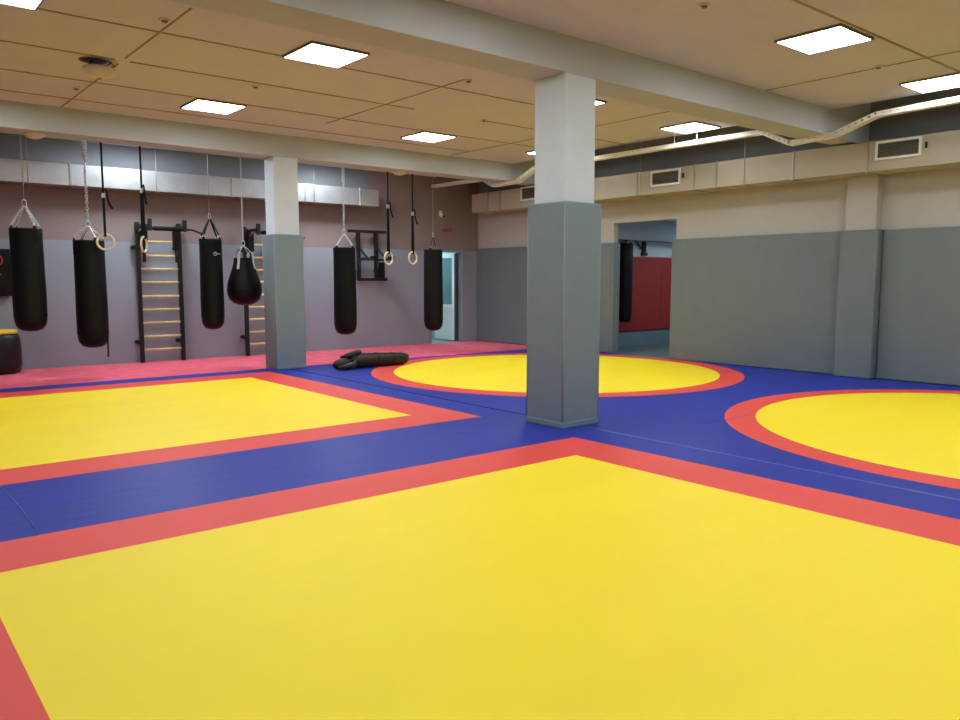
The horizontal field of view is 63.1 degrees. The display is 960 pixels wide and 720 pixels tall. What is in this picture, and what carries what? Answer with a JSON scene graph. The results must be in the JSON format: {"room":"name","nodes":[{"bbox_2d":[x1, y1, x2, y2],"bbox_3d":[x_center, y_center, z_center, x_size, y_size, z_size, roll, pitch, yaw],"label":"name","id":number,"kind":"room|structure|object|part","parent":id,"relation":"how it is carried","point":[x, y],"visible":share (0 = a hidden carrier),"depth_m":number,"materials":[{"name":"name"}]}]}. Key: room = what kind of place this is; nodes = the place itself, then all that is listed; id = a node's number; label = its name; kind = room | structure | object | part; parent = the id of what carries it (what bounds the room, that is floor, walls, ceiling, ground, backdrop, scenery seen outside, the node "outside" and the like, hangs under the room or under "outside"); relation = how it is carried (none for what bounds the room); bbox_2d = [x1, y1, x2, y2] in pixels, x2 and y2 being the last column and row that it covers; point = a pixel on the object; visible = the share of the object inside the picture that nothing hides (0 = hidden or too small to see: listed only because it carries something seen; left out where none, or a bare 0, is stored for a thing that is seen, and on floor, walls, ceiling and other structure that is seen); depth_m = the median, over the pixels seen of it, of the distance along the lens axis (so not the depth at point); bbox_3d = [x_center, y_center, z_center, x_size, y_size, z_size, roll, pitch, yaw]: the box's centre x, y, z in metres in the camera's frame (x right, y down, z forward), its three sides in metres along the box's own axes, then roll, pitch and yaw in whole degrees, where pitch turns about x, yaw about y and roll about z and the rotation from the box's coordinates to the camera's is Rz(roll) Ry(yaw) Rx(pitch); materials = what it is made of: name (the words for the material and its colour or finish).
{"room":"exercise studio","nodes":[
{"label":"exercise studio","id":0,"kind":"room"},
{"bbox_2d":[0,133,477,369],"bbox_3d":[-5.516,-1.937,13.200,14.400,4.000,0.200,-5,8,-39],"label":"wall","id":1,"kind":"structure","parent":0,"point":[390,312],"depth_m":13.68,"materials":[{"name":"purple paint"}]},
{"bbox_2d":[0,249,11,295],"bbox_3d":[-7.331,-1.292,11.528,0.720,0.700,0.165,-5,8,-39],"label":"board","id":2,"kind":"object","parent":1,"relation":"attached to","point":[5,266],"visible":0.91,"depth_m":11.65,"materials":[{"name":"black plastic"}]},
{"bbox_2d":[130,218,201,362],"bbox_3d":[-5.179,-1.123,12.910,1.057,2.340,0.800,-5,8,-39],"label":"wall bars","id":3,"kind":"object","parent":1,"relation":"attached to","point":[176,230],"visible":0.88,"depth_m":12.99,"materials":[{"name":"black paint"}]},
{"bbox_3d":[-5.608,-1.105,12.884,0.060,2.310,0.070,-5,8,-39],"label":"post","id":4,"kind":"part","parent":3,"relation":"part of","materials":[{"name":"metal"}]},
{"bbox_3d":[-5.430,-2.170,12.583,0.145,0.190,0.480,-5,8,-39],"label":"pull arm","id":5,"kind":"part","parent":3,"relation":"part of","materials":[{"name":"black paint"}]},
{"bbox_3d":[-5.499,-1.715,12.807,0.050,0.220,0.048,-5,8,-39],"label":"pad stem","id":6,"kind":"part","parent":3,"relation":"part of","materials":[{"name":"black paint"}]},
{"bbox_3d":[-5.098,-1.749,13.135,0.050,0.220,0.048,-5,8,-39],"label":"pad stem","id":7,"kind":"part","parent":3,"relation":"part of","materials":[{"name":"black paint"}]},
{"bbox_3d":[-4.949,-2.211,12.976,0.120,0.190,0.480,-5,8,-39],"label":"pull arm","id":8,"kind":"part","parent":3,"relation":"part of","materials":[{"name":"black paint"}]},
{"bbox_3d":[-5.090,-1.149,13.307,0.060,2.310,0.070,-5,8,-39],"label":"post","id":9,"kind":"part","parent":3,"relation":"part of","materials":[{"name":"metal"}]},
{"bbox_2d":[237,224,304,355],"bbox_3d":[-3.773,-1.242,14.059,1.057,2.340,0.800,-5,8,-39],"label":"wall bars","id":10,"kind":"object","parent":1,"relation":"attached to","point":[248,234],"visible":0.46,"depth_m":14.04,"materials":[{"name":"wood"}]},
{"bbox_3d":[-4.202,-1.224,14.033,0.060,2.310,0.070,-5,8,-39],"label":"post","id":11,"kind":"part","parent":10,"relation":"part of","materials":[{"name":"metal"}]},
{"bbox_3d":[-4.023,-2.289,13.732,0.145,0.190,0.480,-5,8,-39],"label":"pull arm","id":12,"kind":"part","parent":10,"relation":"part of","materials":[{"name":"black paint"}]},
{"bbox_2d":[347,229,394,280],"bbox_3d":[-2.096,-2.061,15.400,0.900,1.005,0.739,-5,8,-39],"label":"frame","id":13,"kind":"object","parent":1,"relation":"attached to","point":[379,268],"visible":0.98,"depth_m":15.56,"materials":[{"name":"black paint"}]},
{"bbox_3d":[-2.204,-1.963,15.249,0.050,0.040,0.590,-5,8,-39],"label":"dip arm","id":14,"kind":"part","parent":13,"relation":"part of","materials":[{"name":"black paint"}]},
{"bbox_3d":[-1.887,-1.990,15.508,0.050,0.040,0.590,-5,8,-39],"label":"dip arm","id":15,"kind":"part","parent":13,"relation":"part of","materials":[{"name":"black paint"}]},
{"bbox_2d":[434,253,457,339],"bbox_3d":[-0.793,-1.427,17.652,0.120,1.930,0.745,-6,8,-43],"label":"door","id":16,"kind":"structure","parent":1,"relation":"in","point":[449,329],"depth_m":17.54,"materials":[{"name":"glass"}]},
{"bbox_3d":[-0.790,-0.878,17.742,0.026,0.580,0.520,-6,8,-43],"label":"panel","id":17,"kind":"part","parent":16,"relation":"part of","materials":[{"name":"white plastic"}]},
{"bbox_3d":[-0.790,-1.779,17.649,0.010,1.030,0.520,-6,8,-43],"label":"glass pane","id":18,"kind":"part","parent":16,"relation":"part of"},
{"bbox_2d":[442,227,450,232],"bbox_3d":[-0.724,-2.814,16.921,0.260,0.120,0.015,-5,8,-39],"label":"exit sign","id":19,"kind":"object","parent":1,"relation":"attached to","point":[444,229],"visible":1,"depth_m":16.91,"materials":[{"name":"paint"}]},
{"bbox_2d":[429,249,464,343],"bbox_3d":[-0.786,-1.397,17.159,0.960,2.032,0.225,-5,8,-39],"label":"trim","id":20,"kind":"structure","parent":1,"relation":"attached to","point":[461,270],"depth_m":17.37,"materials":[{"name":"grey paint"}]},
{"bbox_2d":[264,156,298,234],"bbox_3d":[-3.047,-1.458,12.120,0.400,3.270,0.320,-5,8,-39],"label":"column","id":21,"kind":"structure","parent":0,"point":[281,173],"depth_m":11.88,"materials":[{"name":"paint"}]},
{"bbox_2d":[262,234,305,369],"bbox_3d":[-3.045,-0.906,12.172,0.493,2.059,0.417,-5,8,-39],"label":"pad","id":22,"kind":"object","parent":21,"relation":"attached to","point":[283,254],"visible":1,"depth_m":12.01,"materials":[{"name":"grey plastic"}]},
{"bbox_2d":[432,252,451,337],"bbox_3d":[-1.451,-1.729,17.750,2.600,2.650,1.600,-5,8,-39],"label":"wall","id":23,"kind":"structure","parent":0,"point":[442,252],"depth_m":18.86,"materials":[{"name":"paint"}]},
{"bbox_2d":[432,339,458,342],"bbox_3d":[-1.263,-0.425,17.844,0.960,0.038,1.700,-5,8,-39],"label":"floor","id":24,"kind":"structure","parent":0,"point":[433,340],"depth_m":17.57,"materials":[{"name":"grey"}]},
{"bbox_2d":[0,0,959,176],"bbox_3d":[-0.692,-2.861,6.094,13.000,0.120,16.700,-5,8,-39],"label":"ceiling","id":25,"kind":"structure","parent":0,"point":[730,40],"depth_m":7.94,"materials":[{"name":"paint"}]},
{"bbox_2d":[0,0,43,10],"bbox_3d":[-3.590,-2.761,5.818,0.615,0.024,0.615,-5,8,-39],"label":"recessed light","id":26,"kind":"object","parent":25,"relation":"in","point":[27,4],"visible":1,"depth_m":6.10,"materials":[{"name":"plastic"}]},
{"bbox_2d":[8,134,47,330],"bbox_3d":[-6.061,-1.810,10.420,0.412,2.859,0.412,1,6,13],"label":"bag","id":27,"kind":"object","parent":25,"relation":"hanging from","point":[28,279],"visible":0.89,"depth_m":10.34,"materials":[{"name":"leather"}]},
{"bbox_3d":[-6.109,-1.914,10.318,0.037,0.267,0.195,3,7,28],"label":"chain leg","id":28,"kind":"part","parent":27,"relation":"part of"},
{"bbox_3d":[-6.147,-1.931,10.453,0.195,0.267,0.037,3,7,28],"label":"chain leg","id":29,"kind":"part","parent":27,"relation":"part of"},
{"bbox_3d":[-6.061,-2.654,10.333,0.024,1.076,0.024,-2,6,-17],"label":"chain","id":30,"kind":"part","parent":27,"relation":"part of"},
{"bbox_3d":[-5.975,-1.922,10.363,0.195,0.267,0.037,3,7,28],"label":"chain leg","id":31,"kind":"part","parent":27,"relation":"part of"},
{"bbox_3d":[-6.013,-1.933,10.499,0.037,0.267,0.195,3,7,28],"label":"chain leg","id":32,"kind":"part","parent":27,"relation":"part of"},
{"bbox_2d":[0,40,114,59],"bbox_3d":[-5.643,-2.793,6.045,5.280,0.006,0.024,-5,8,-39],"label":"trim","id":33,"kind":"structure","parent":25,"relation":"attached to","point":[0,40],"depth_m":7.38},
{"bbox_2d":[61,64,118,106],"bbox_3d":[-4.453,-3.083,8.852,0.018,0.006,2.550,-5,8,-39],"label":"trim","id":34,"kind":"structure","parent":25,"relation":"attached to","point":[88,86],"depth_m":9.02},
{"bbox_2d":[72,140,108,356],"bbox_3d":[-5.470,-1.664,10.923,0.418,3.254,0.418,5,8,39],"label":"bag","id":35,"kind":"object","parent":25,"relation":"hanging from","point":[91,301],"visible":0.85,"depth_m":10.84,"materials":[{"name":"leather"}]},
{"bbox_3d":[-5.471,-2.980,10.793,0.040,0.503,0.079,5,8,39],"label":"spare chain","id":36,"kind":"part","parent":35,"relation":"part of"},
{"bbox_3d":[-5.470,-2.582,10.829,0.039,1.332,0.039,-1,6,-6],"label":"chain","id":37,"kind":"part","parent":35,"relation":"part of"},
{"bbox_2d":[79,57,116,79],"bbox_3d":[-3.790,-2.880,7.762,0.333,0.185,0.316,-5,8,-39],"label":"air vent","id":38,"kind":"object","parent":25,"relation":"hanging from","point":[95,69],"visible":1,"depth_m":7.70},
{"bbox_2d":[96,142,114,250],"bbox_3d":[-5.185,-2.393,10.745,0.244,1.768,0.060,-3,7,-25],"label":"ring","id":39,"kind":"object","parent":25,"relation":"hanging from","point":[104,234],"visible":1,"depth_m":10.77,"materials":[{"name":"fabric"}]},
{"bbox_2d":[139,146,147,252],"bbox_3d":[-4.792,-2.417,11.067,0.064,1.787,0.243,0,6,-2],"label":"ring","id":40,"kind":"object","parent":25,"relation":"hanging from","point":[142,187],"visible":0.96,"depth_m":11.09,"materials":[{"name":"fabric"}]},
{"bbox_2d":[124,8,192,58],"bbox_3d":[-2.898,-2.889,6.969,0.018,0.006,1.850,-5,8,-39],"label":"trim","id":41,"kind":"structure","parent":25,"relation":"attached to","point":[189,9],"depth_m":6.84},
{"bbox_2d":[37,8,281,56],"bbox_3d":[-2.727,-2.885,6.934,2.120,0.006,0.024,-5,8,-39],"label":"trim","id":42,"kind":"structure","parent":25,"relation":"attached to","point":[38,8],"depth_m":6.83,"materials":[{"name":"metal"}]},
{"bbox_2d":[159,17,169,22],"bbox_3d":[-2.633,-2.830,6.524,0.084,0.031,0.084,-5,8,-39],"label":"smoke detector","id":43,"kind":"object","parent":25,"relation":"attached to","point":[162,19],"visible":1,"depth_m":6.50,"materials":[{"name":"plastic"}]},
{"bbox_2d":[0,68,351,120],"bbox_3d":[-5.065,-2.990,7.947,8.600,0.006,0.024,-5,8,-39],"label":"trim","id":44,"kind":"structure","parent":25,"relation":"attached to","point":[0,68],"depth_m":9.06,"materials":[{"name":"brown"}]},
{"bbox_2d":[0,136,378,207],"bbox_3d":[-6.441,-3.019,11.892,11.260,0.749,0.384,-5,8,-39],"label":"air duct","id":45,"kind":"object","parent":25,"relation":"hanging from","point":[38,173],"visible":0.86,"depth_m":12.76,"materials":[{"name":"metal"}]},
{"bbox_3d":[-6.767,-2.991,11.612,0.030,0.747,0.364,-5,8,-39],"label":"hanger rod","id":46,"kind":"part","parent":45,"relation":"part of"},
{"bbox_3d":[-5.353,-3.110,12.768,0.030,0.747,0.364,-5,8,-39],"label":"hanger rod","id":47,"kind":"part","parent":45,"relation":"part of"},
{"bbox_3d":[-6.448,-2.820,11.922,11.260,0.320,0.360,-5,8,-39],"label":"casing","id":48,"kind":"part","parent":45,"relation":"part of","materials":[{"name":"metal"}]},
{"bbox_2d":[199,153,224,328],"bbox_3d":[-4.139,-1.935,11.993,0.360,2.934,0.356,2,6,16],"label":"bag","id":49,"kind":"object","parent":25,"relation":"hanging from","point":[210,250],"visible":0.94,"depth_m":11.94,"materials":[{"name":"black leather"}]},
{"bbox_3d":[-4.165,-2.024,11.900,0.028,0.263,0.154,2,6,16],"label":"strap leg","id":50,"kind":"part","parent":49,"relation":"part of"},
{"bbox_2d":[180,98,246,114],"bbox_3d":[-3.336,-3.169,9.772,0.615,0.024,0.615,-5,8,-39],"label":"recessed light","id":51,"kind":"object","parent":25,"relation":"in","point":[198,104],"visible":1,"depth_m":9.73,"materials":[{"name":"plastic"}]},
{"bbox_2d":[0,89,468,151],"bbox_3d":[-4.624,-3.165,9.646,11.450,0.006,0.024,-5,8,-39],"label":"trim","id":52,"kind":"structure","parent":25,"relation":"attached to","point":[0,89],"depth_m":10.48,"materials":[{"name":"brown"}]},
{"bbox_2d":[227,156,261,304],"bbox_3d":[-3.740,-2.151,12.303,0.544,2.569,0.544,6,8,44],"label":"bag","id":53,"kind":"object","parent":25,"relation":"hanging from","point":[244,287],"visible":0.91,"depth_m":12.22,"materials":[{"name":"black leather"}]},
{"bbox_3d":[-3.740,-2.628,12.253,0.024,1.523,0.024,-1,6,-6],"label":"chain","id":54,"kind":"part","parent":53,"relation":"part of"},
{"bbox_2d":[0,100,534,185],"bbox_3d":[-4.063,-3.365,11.116,14.200,0.730,0.380,-5,8,-39],"label":"beam","id":55,"kind":"structure","parent":25,"relation":"attached to","point":[15,117],"depth_m":11.34,"materials":[{"name":"paint"}]},
{"bbox_2d":[23,132,44,138],"bbox_3d":[-5.662,-2.856,9.926,0.270,0.098,0.270,-5,8,-39],"label":"dome lamp","id":56,"kind":"object","parent":55,"relation":"attached to","point":[32,135],"visible":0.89,"depth_m":9.85,"materials":[{"name":"white plastic"}]},
{"bbox_2d":[392,171,406,175],"bbox_3d":[-1.381,-3.218,13.425,0.270,0.098,0.270,-5,8,-39],"label":"dome lamp","id":57,"kind":"object","parent":55,"relation":"attached to","point":[399,173],"visible":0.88,"depth_m":13.35,"materials":[{"name":"white plastic"}]},
{"bbox_2d":[130,61,414,109],"bbox_3d":[-2.166,-3.087,8.887,3.440,0.006,0.024,-5,8,-39],"label":"trim","id":58,"kind":"structure","parent":25,"relation":"attached to","point":[130,61],"depth_m":8.69,"materials":[{"name":"brown"}]},
{"bbox_2d":[282,40,369,67],"bbox_3d":[-1.489,-2.938,7.536,0.615,0.024,0.615,-5,8,-39],"label":"recessed light","id":59,"kind":"object","parent":25,"relation":"in","point":[314,52],"visible":1,"depth_m":7.48,"materials":[{"name":"plastic"}]},
{"bbox_2d":[333,167,356,334],"bbox_3d":[-2.341,-1.995,13.474,0.398,3.119,0.398,-2,6,-21],"label":"bag","id":60,"kind":"object","parent":25,"relation":"hanging from","point":[344,260],"visible":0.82,"depth_m":13.40,"materials":[{"name":"black leather"}]},
{"bbox_3d":[-2.343,-3.244,13.351,0.040,0.503,0.079,4,7,33],"label":"spare chain","id":61,"kind":"part","parent":60,"relation":"part of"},
{"bbox_3d":[-2.341,-2.866,13.384,0.039,1.292,0.039,-1,6,-12],"label":"chain","id":62,"kind":"part","parent":60,"relation":"part of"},
{"bbox_2d":[384,171,392,264],"bbox_3d":[-1.610,-2.622,13.675,0.060,1.915,0.244,4,7,34],"label":"ring","id":63,"kind":"object","parent":25,"relation":"hanging from","point":[388,206],"visible":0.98,"depth_m":13.70,"materials":[{"name":"brown wood"}]},
{"bbox_2d":[326,79,463,123],"bbox_3d":[-1.153,-3.169,9.682,0.018,0.006,3.090,-5,8,-39],"label":"trim","id":64,"kind":"structure","parent":25,"relation":"attached to","point":[463,79],"depth_m":9.45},
{"bbox_2d":[408,174,417,264],"bbox_3d":[-1.209,-2.663,14.002,0.060,1.900,0.244,5,7,38],"label":"ring","id":65,"kind":"object","parent":25,"relation":"hanging from","point":[413,214],"visible":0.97,"depth_m":14.03,"materials":[{"name":"fabric"}]},
{"bbox_2d":[400,131,456,142],"bbox_3d":[-0.779,-3.385,11.862,0.615,0.024,0.615,-5,8,-39],"label":"recessed light","id":66,"kind":"object","parent":25,"relation":"in","point":[424,136],"visible":1,"depth_m":11.84,"materials":[{"name":"plastic"}]},
{"bbox_2d":[405,133,453,141],"bbox_3d":[-0.779,-3.383,11.863,0.583,0.013,0.583,-5,8,-39],"label":"diffuser","id":67,"kind":"object","parent":66,"relation":"attached to","point":[426,137],"depth_m":11.86,"materials":[{"name":"plastic"}]},
{"bbox_2d":[423,176,442,330],"bbox_3d":[-0.881,-2.113,14.668,0.370,3.129,0.370,1,6,13],"label":"bag","id":68,"kind":"object","parent":25,"relation":"hanging from","point":[433,270],"visible":0.91,"depth_m":14.61,"materials":[{"name":"black leather"}]},
{"bbox_2d":[341,67,533,104],"bbox_3d":[-0.379,-3.083,8.854,2.700,0.006,0.024,-5,8,-39],"label":"trim","id":69,"kind":"structure","parent":25,"relation":"attached to","point":[341,67],"depth_m":8.72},
{"bbox_2d":[352,120,533,146],"bbox_3d":[-0.043,-3.414,12.051,4.400,0.006,0.024,-5,8,-39],"label":"trim","id":70,"kind":"structure","parent":25,"relation":"attached to","point":[352,120],"depth_m":11.54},
{"bbox_2d":[167,0,870,145],"bbox_3d":[-0.191,-2.881,6.428,14.200,0.730,0.420,-5,8,-39],"label":"beam","id":71,"kind":"structure","parent":25,"relation":"attached to","point":[441,30],"depth_m":6.80,"materials":[{"name":"paint"}]},
{"bbox_2d":[525,150,534,154],"bbox_3d":[1.203,-3.534,13.302,0.615,0.024,0.615,-5,8,-39],"label":"recessed light","id":72,"kind":"object","parent":25,"relation":"in","point":[533,151],"visible":0.17,"depth_m":13.28,"materials":[{"name":"plastic"}]},
{"bbox_2d":[480,120,626,144],"bbox_3d":[1.184,-3.370,11.624,3.050,0.006,0.024,-5,8,-39],"label":"trim","id":73,"kind":"structure","parent":25,"relation":"attached to","point":[480,120],"depth_m":11.15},
{"bbox_2d":[450,111,669,155],"bbox_3d":[0.962,-3.398,11.900,0.018,0.006,4.690,-5,8,-39],"label":"trim","id":74,"kind":"structure","parent":25,"relation":"attached to","point":[667,111],"depth_m":12.11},
{"bbox_2d":[595,99,606,105],"bbox_3d":[1.113,-3.149,9.572,0.615,0.024,0.615,-5,8,-39],"label":"recessed light","id":75,"kind":"object","parent":25,"relation":"in","point":[597,102],"visible":0.17,"depth_m":9.51,"materials":[{"name":"plastic"}]},
{"bbox_2d":[659,121,720,133],"bbox_3d":[2.993,-3.310,11.134,0.615,0.024,0.615,-5,8,-39],"label":"recessed light","id":76,"kind":"object","parent":25,"relation":"in","point":[693,126],"visible":1,"depth_m":11.08,"materials":[{"name":"plastic"}]},
{"bbox_2d":[431,96,959,187],"bbox_3d":[4.260,-3.021,10.168,0.120,0.400,16.500,-5,8,-39],"label":"cable tray","id":77,"kind":"object","parent":25,"relation":"hanging from","point":[952,100],"visible":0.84,"depth_m":10.62,"materials":[{"name":"white paint"}]},
{"bbox_2d":[699,2,709,8],"bbox_3d":[1.773,-2.794,6.172,0.084,0.031,0.084,-5,8,-39],"label":"smoke detector","id":78,"kind":"object","parent":25,"relation":"attached to","point":[704,5],"visible":1,"depth_m":6.15,"materials":[{"name":"plastic"}]},
{"bbox_2d":[774,23,873,54],"bbox_3d":[3.103,-2.888,7.053,0.615,0.024,0.615,-5,8,-39],"label":"recessed light","id":79,"kind":"object","parent":25,"relation":"in","point":[839,35],"visible":1,"depth_m":7.01,"materials":[{"name":"plastic"}]},
{"bbox_2d":[766,51,959,90],"bbox_3d":[5.209,-2.856,6.649,0.018,0.006,6.060,-5,8,-39],"label":"trim","id":80,"kind":"structure","parent":25,"relation":"attached to","point":[955,51],"depth_m":8.14,"materials":[{"name":"metal"}]},
{"bbox_2d":[793,0,959,72],"bbox_3d":[3.520,-2.887,6.955,5.400,0.006,0.024,-5,8,-39],"label":"trim","id":81,"kind":"structure","parent":25,"relation":"attached to","point":[796,1],"depth_m":6.89,"materials":[{"name":"metal"}]},
{"bbox_2d":[874,65,882,69],"bbox_3d":[4.060,-2.979,7.964,0.084,0.031,0.084,-5,8,-39],"label":"smoke detector","id":82,"kind":"object","parent":25,"relation":"attached to","point":[877,67],"visible":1,"depth_m":7.94,"materials":[{"name":"plastic"}]},
{"bbox_2d":[899,72,959,92],"bbox_3d":[5.068,-3.049,8.607,0.615,0.024,0.615,-5,8,-39],"label":"recessed light","id":83,"kind":"object","parent":25,"relation":"in","point":[952,80],"visible":1,"depth_m":8.59,"materials":[{"name":"plastic"}]},
{"bbox_2d":[534,72,595,203],"bbox_3d":[0.793,-0.973,7.425,0.400,3.270,0.400,-5,8,-39],"label":"column","id":84,"kind":"structure","parent":0,"point":[564,102],"depth_m":7.17,"materials":[{"name":"paint"}]},
{"bbox_2d":[526,201,601,428],"bbox_3d":[0.796,-0.434,7.477,0.498,2.084,0.498,-5,8,-39],"label":"pad","id":85,"kind":"object","parent":84,"relation":"attached to","point":[564,237],"visible":1,"depth_m":7.30,"materials":[{"name":"grey plastic"}]},
{"bbox_2d":[618,240,671,331],"bbox_3d":[4.853,-1.444,14.998,3.970,2.650,4.320,-5,8,-39],"label":"wall","id":86,"kind":"structure","parent":0,"point":[654,249],"depth_m":16.61,"materials":[{"name":"white paint"}]},
{"bbox_2d":[619,240,632,321],"bbox_3d":[2.916,-1.580,15.699,0.296,1.646,0.296,-5,8,-39],"label":"bag","id":87,"kind":"object","parent":86,"relation":"hanging from","point":[626,249],"visible":0.9,"depth_m":15.58,"materials":[{"name":"black leather"}]},
{"bbox_2d":[635,241,647,255],"bbox_3d":[3.327,-2.321,16.229,0.089,0.302,0.448,6,8,44],"label":"wall bracket","id":88,"kind":"object","parent":86,"relation":"attached to","point":[644,244],"visible":0.96,"depth_m":16.30,"materials":[{"name":"metal"}]},
{"bbox_3d":[3.432,-2.327,16.337,0.140,0.290,0.074,-5,8,-39],"label":"wall plate","id":89,"kind":"part","parent":88,"relation":"part of","materials":[{"name":"black paint"}]},
{"bbox_2d":[618,329,669,346],"bbox_3d":[3.542,-0.476,16.623,3.870,0.300,0.069,-5,8,-39],"label":"baseboard","id":90,"kind":"structure","parent":86,"relation":"attached to","point":[647,337],"depth_m":16.51,"materials":[{"name":"paint"}]},
{"bbox_2d":[619,257,671,331],"bbox_3d":[3.483,-1.394,16.457,3.450,1.540,0.103,-5,8,-39],"label":"mat","id":91,"kind":"object","parent":86,"relation":"attached to","point":[651,291],"visible":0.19,"depth_m":16.49,"materials":[{"name":"plastic"}]},
{"bbox_2d":[618,220,676,242],"bbox_3d":[3.631,-2.690,16.286,3.870,0.437,0.350,-5,8,-39],"label":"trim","id":92,"kind":"structure","parent":86,"relation":"attached to","point":[664,231],"depth_m":15.92,"materials":[{"name":"paint"}]},
{"bbox_2d":[601,343,769,368],"bbox_3d":[4.752,-0.138,15.036,4.050,0.044,4.100,-5,8,-39],"label":"floor","id":93,"kind":"structure","parent":0,"point":[653,350],"depth_m":15.18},
{"bbox_2d":[478,88,959,386],"bbox_3d":[5.307,-1.727,11.167,0.130,4.000,16.700,-5,8,-39],"label":"wall","id":94,"kind":"structure","parent":0,"point":[930,198],"depth_m":12.11,"materials":[{"name":"beige paint"}]},
{"bbox_2d":[477,243,611,352],"bbox_3d":[1.196,-1.307,16.089,0.059,2.048,3.960,-5,8,-39],"label":"pad","id":95,"kind":"object","parent":94,"relation":"attached to","point":[501,272],"visible":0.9,"depth_m":16.76,"materials":[{"name":"grey plastic"}]},
{"bbox_2d":[610,243,619,352],"bbox_3d":[2.522,-1.151,14.588,0.188,2.048,0.053,-5,8,-39],"label":"pad","id":96,"kind":"object","parent":94,"relation":"attached to","point":[615,275],"visible":1,"depth_m":14.55,"materials":[{"name":"grey plastic"}]},
{"bbox_2d":[669,231,839,373],"bbox_3d":[4.255,-0.928,12.377,0.069,2.058,2.970,-5,8,-39],"label":"pad","id":97,"kind":"object","parent":94,"relation":"attached to","point":[763,301],"visible":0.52,"depth_m":12.22,"materials":[{"name":"grey plastic"}]},
{"bbox_2d":[845,174,882,230],"bbox_3d":[5.335,-1.153,10.963,0.160,2.800,0.420,-5,8,-39],"label":"pilaster","id":98,"kind":"object","parent":94,"relation":"attached to","point":[864,193],"visible":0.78,"depth_m":10.77,"materials":[{"name":"beige paint"}]},
{"bbox_2d":[834,229,883,378],"bbox_3d":[5.319,-0.784,10.988,0.199,2.058,0.520,-5,8,-39],"label":"pad","id":99,"kind":"object","parent":98,"relation":"attached to","point":[860,253],"visible":1,"depth_m":10.89,"materials":[{"name":"grey plastic"}]},
{"bbox_3d":[5.485,-0.767,10.818,0.160,2.058,0.047,-5,8,-39],"label":"panel","id":100,"kind":"part","parent":99,"relation":"part of","materials":[{"name":"grey plastic"}]},
{"bbox_2d":[876,226,959,385],"bbox_3d":[8.008,-0.457,7.843,0.059,2.053,7.760,-5,8,-39],"label":"pad","id":101,"kind":"object","parent":94,"relation":"attached to","point":[919,329],"visible":1,"depth_m":10.40,"materials":[{"name":"grey plastic"}]},
{"bbox_3d":[-0.186,0.673,8.373,16.600,0.200,19.400,-5,8,-39],"label":"floor","id":102,"kind":"structure","parent":0,"visible":0},
{"bbox_2d":[0,341,526,388],"bbox_3d":[-4.804,0.132,12.384,14.198,0.041,2.274,-5,8,-39],"label":"exercise mat","id":103,"kind":"object","parent":102,"relation":"on","point":[121,371],"visible":0.76,"depth_m":12.61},
{"bbox_2d":[0,329,21,374],"bbox_3d":[-7.113,-0.124,11.508,0.630,0.640,0.630,-5,8,-39],"label":"sack","id":104,"kind":"object","parent":103,"relation":"on","point":[10,343],"visible":1,"depth_m":11.38,"materials":[{"name":"leather"}]},
{"bbox_3d":[-7.113,-0.414,11.478,0.564,0.055,0.564,-5,8,-39],"label":"yellow lid","id":105,"kind":"part","parent":104,"relation":"part of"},
{"bbox_2d":[0,368,959,719],"bbox_3d":[-1.483,0.839,5.504,6.150,0.050,12.610,-5,8,-39],"label":"mat","id":106,"kind":"object","parent":102,"relation":"on","point":[258,544],"visible":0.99,"depth_m":3.72,"materials":[{"name":"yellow plastic"}]},
{"bbox_2d":[293,349,959,500],"bbox_3d":[3.149,0.450,9.264,5.836,0.051,12.598,-5,8,-39],"label":"mat","id":107,"kind":"object","parent":102,"relation":"on","point":[903,435],"visible":0.89,"depth_m":8.59,"materials":[{"name":"blue plastic"}]},
{"bbox_2d":[333,350,408,369],"bbox_3d":[-1.682,-0.030,12.292,1.426,0.288,0.326,-5,8,-39],"label":"grappling dummy","id":108,"kind":"object","parent":107,"relation":"on","point":[353,359],"visible":1,"depth_m":12.18,"materials":[{"name":"black leather"}]},
{"bbox_3d":[-1.995,0.077,11.912,0.364,0.141,0.123,-5,8,-39],"label":"arm","id":109,"kind":"part","parent":108,"relation":"part of","materials":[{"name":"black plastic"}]},
{"bbox_3d":[-2.005,-0.053,12.120,0.343,0.206,0.114,-2,6,-22],"label":"arm","id":110,"kind":"part","parent":108,"relation":"part of","materials":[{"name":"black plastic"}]},
{"bbox_3d":[4.769,-3.615,10.657,1.500,0.440,16.900,-5,8,-39],"label":"ceiling","id":111,"kind":"structure","parent":0,"visible":0},
{"bbox_2d":[472,128,959,213],"bbox_3d":[4.388,-3.196,11.622,0.524,1.152,13.800,-5,8,-39],"label":"air duct","id":112,"kind":"object","parent":111,"relation":"hanging from","point":[942,151],"visible":0.83,"depth_m":11.53,"materials":[{"name":"metal"}]},
{"bbox_2d":[520,185,534,200],"bbox_3d":[1.031,-3.277,15.319,0.029,0.270,0.682,-5,8,-39],"label":"air vent","id":113,"kind":"object","parent":112,"relation":"attached to","point":[526,193],"visible":0.57,"depth_m":15.44,"materials":[{"name":"white plastic"}]},
{"bbox_3d":[2.844,-3.372,13.334,0.324,1.152,0.024,-5,8,-39],"label":"hanger rod","id":114,"kind":"part","parent":112,"relation":"part of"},
{"bbox_2d":[650,168,683,186],"bbox_3d":[3.072,-2.999,12.851,0.029,0.255,0.652,-5,8,-39],"label":"air vent","id":115,"kind":"object","parent":112,"relation":"attached to","point":[670,176],"visible":1,"depth_m":12.86,"materials":[{"name":"white plastic"}]},
{"bbox_3d":[4.095,-3.216,11.820,0.324,1.152,0.024,-5,8,-39],"label":"hanger rod","id":116,"kind":"part","parent":112,"relation":"part of","materials":[{"name":"metal"}]},
{"bbox_2d":[875,136,927,160],"bbox_3d":[5.399,-2.718,10.033,0.029,0.245,0.632,-5,8,-39],"label":"air vent","id":117,"kind":"object","parent":112,"relation":"attached to","point":[909,146],"visible":1,"depth_m":10.04,"materials":[{"name":"white plastic"}]}
]}

